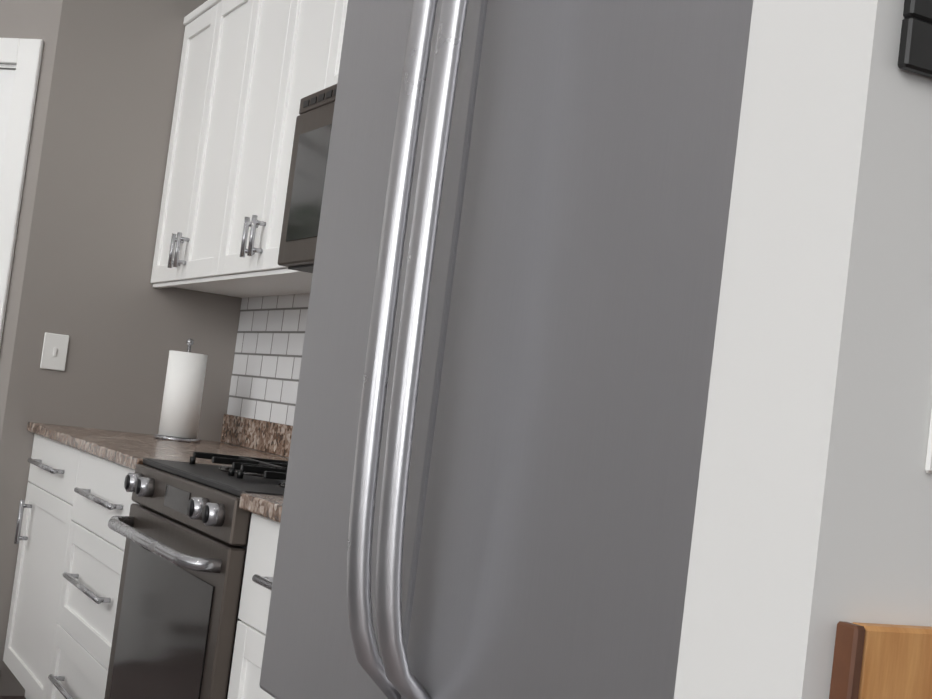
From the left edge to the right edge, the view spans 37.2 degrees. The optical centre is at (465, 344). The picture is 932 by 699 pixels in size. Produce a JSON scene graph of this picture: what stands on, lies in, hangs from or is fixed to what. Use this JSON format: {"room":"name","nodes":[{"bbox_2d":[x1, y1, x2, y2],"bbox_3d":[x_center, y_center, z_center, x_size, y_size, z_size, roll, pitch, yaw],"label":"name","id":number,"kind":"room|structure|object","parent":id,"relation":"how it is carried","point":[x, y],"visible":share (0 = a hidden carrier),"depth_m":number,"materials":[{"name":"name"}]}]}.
{"room":"kitchen","nodes":[
{"label":"kitchen","id":0,"kind":"room"},
{"bbox_2d":[0,696,25,698],"bbox_3d":[-2.567,0.802,-0.177,10.500,0.060,10.572,9,-3,-27],"label":"floor","id":1,"kind":"structure","parent":0,"point":[12,697],"depth_m":4.54,"materials":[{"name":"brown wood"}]},
{"bbox_2d":[3,434,279,698],"bbox_3d":[-0.535,0.773,3.379,0.684,0.870,2.961,9,-3,-27],"label":"base cabinet","id":2,"kind":"object","parent":1,"relation":"on","point":[64,601],"visible":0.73,"depth_m":3.77,"materials":[{"name":"white wood"}]},
{"bbox_2d":[27,422,288,469],"bbox_3d":[-0.821,0.320,4.065,0.660,0.030,1.471,9,-3,-27],"label":"countertop","id":3,"kind":"structure","parent":2,"relation":"on","point":[130,450],"depth_m":4.03,"materials":[{"name":"stone"}]},
{"bbox_2d":[154,339,207,442],"bbox_3d":[-0.925,0.147,4.537,0.150,0.336,0.150,9,-3,-27],"label":"paper towel holder","id":4,"kind":"object","parent":3,"relation":"on","point":[182,397],"visible":1,"depth_m":4.48,"materials":[{"name":"white paper"}]},
{"bbox_2d":[239,493,283,522],"bbox_3d":[0.034,0.337,2.408,0.660,0.030,0.722,9,-3,-27],"label":"countertop","id":5,"kind":"structure","parent":2,"relation":"on","point":[267,506],"depth_m":2.48,"materials":[{"name":"stone"}]},
{"bbox_2d":[104,452,287,698],"bbox_3d":[-0.396,0.740,3.030,0.732,0.932,0.758,9,-3,-27],"label":"range","id":6,"kind":"object","parent":1,"relation":"on","point":[183,528],"visible":0.44,"depth_m":2.84,"materials":[{"name":"grey metal"}]},
{"bbox_2d":[259,0,752,698],"bbox_3d":[0.275,0.302,1.611,0.880,1.815,0.902,9,-3,-27],"label":"refrigerator","id":7,"kind":"object","parent":1,"relation":"on","point":[493,470],"visible":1,"depth_m":1.35,"materials":[{"name":"grey metal"}]},
{"bbox_2d":[0,0,62,441],"bbox_3d":[-1.923,-0.278,4.767,1.020,2.760,0.100,6,-3,18],"label":"wall","id":8,"kind":"structure","parent":0,"point":[31,19],"depth_m":4.60,"materials":[{"name":"grey paint"}]},
{"bbox_2d":[0,69,15,175],"bbox_3d":[-1.977,0.056,4.701,0.716,2.053,0.095,6,-3,18],"label":"pantry door","id":9,"kind":"structure","parent":8,"relation":"in","point":[7,76],"depth_m":4.66,"materials":[{"name":"white wood"}]},
{"bbox_2d":[0,38,43,347],"bbox_3d":[-1.954,0.017,4.740,0.904,2.165,0.118,6,-3,18],"label":"door frame","id":10,"kind":"structure","parent":8,"relation":"attached to","point":[22,57],"depth_m":4.60,"materials":[{"name":"white paint"}]},
{"bbox_2d":[0,0,241,695],"bbox_3d":[-1.148,-0.182,4.779,0.751,2.760,0.100,9,-3,-27],"label":"wall","id":11,"kind":"structure","parent":0,"point":[106,307],"depth_m":4.68,"materials":[{"name":"grey paint"}]},
{"bbox_2d":[40,332,68,370],"bbox_3d":[-1.367,0.024,4.604,0.080,0.120,0.010,9,-3,-27],"label":"switch plate","id":12,"kind":"object","parent":11,"relation":"attached to","point":[54,351],"visible":1,"depth_m":4.60,"materials":[{"name":"white plastic"}]},
{"bbox_2d":[674,0,931,698],"bbox_3d":[0.753,-0.134,1.259,1.155,2.760,0.136,9,-3,-27],"label":"wall","id":13,"kind":"structure","parent":0,"point":[812,526],"depth_m":0.96,"materials":[{"name":"white paint"}]},
{"bbox_2d":[829,621,931,698],"bbox_3d":[0.547,0.453,1.069,0.735,0.445,0.020,9,-3,-27],"label":"wood board","id":14,"kind":"object","parent":13,"relation":"attached to","point":[879,661],"visible":1,"depth_m":0.92,"materials":[{"name":"brown wood"}]},
{"bbox_2d":[898,0,931,77],"bbox_3d":[0.623,-0.436,1.104,0.665,0.590,0.010,9,-3,-27],"label":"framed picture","id":15,"kind":"object","parent":13,"relation":"attached to","point":[915,51],"visible":1,"depth_m":0.94,"materials":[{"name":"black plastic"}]},
{"bbox_2d":[925,408,931,472],"bbox_3d":[0.364,0.035,0.978,0.090,0.120,0.006,9,-3,-27],"label":"outlet","id":16,"kind":"object","parent":13,"relation":"attached to","point":[928,467],"visible":1,"depth_m":0.96,"materials":[{"name":"white plastic"}]},
{"bbox_3d":[-0.244,-0.115,3.946,0.100,2.760,5.354,9,-3,-27],"label":"wall","id":17,"kind":"structure","parent":0,"visible":0},
{"bbox_2d":[150,0,309,297],"bbox_3d":[-0.692,-0.647,4.485,0.331,0.934,0.825,9,-3,-27],"label":"upper cabinet","id":18,"kind":"object","parent":17,"relation":"attached to","point":[195,201],"depth_m":4.40,"materials":[{"name":"white wood"}]},
{"bbox_2d":[220,414,292,457],"bbox_3d":[-0.176,0.307,3.559,0.010,0.099,2.961,9,-3,-27],"label":"backsplash","id":19,"kind":"structure","parent":17,"relation":"attached to","point":[264,436],"depth_m":4.53,"materials":[{"name":"brown stone"}]},
{"bbox_2d":[223,293,309,457],"bbox_3d":[-0.161,0.242,3.566,0.003,0.834,2.967,9,-3,-27],"label":"tile backsplash","id":20,"kind":"structure","parent":17,"relation":"attached to","point":[267,359],"depth_m":4.57,"materials":[{"name":"white tile"}]},
{"bbox_2d":[218,0,341,291],"bbox_3d":[-0.368,-0.640,3.856,0.331,0.934,0.822,9,-3,-27],"label":"upper cabinet","id":21,"kind":"object","parent":17,"relation":"attached to","point":[252,73],"depth_m":3.79,"materials":[{"name":"white wood"}]},
{"bbox_2d":[330,0,347,85],"bbox_3d":[-0.006,-0.838,3.214,0.331,0.520,0.764,9,-3,-27],"label":"upper cabinet","id":22,"kind":"object","parent":17,"relation":"attached to","point":[342,8],"depth_m":3.43,"materials":[{"name":"white wood"}]},
{"bbox_2d":[277,84,336,272],"bbox_3d":[-0.115,-0.375,3.162,0.447,0.425,0.758,9,-3,-27],"label":"microwave","id":23,"kind":"object","parent":22,"relation":"attached to","point":[305,189],"visible":0.21,"depth_m":3.30,"materials":[{"name":"grey"}]}
]}

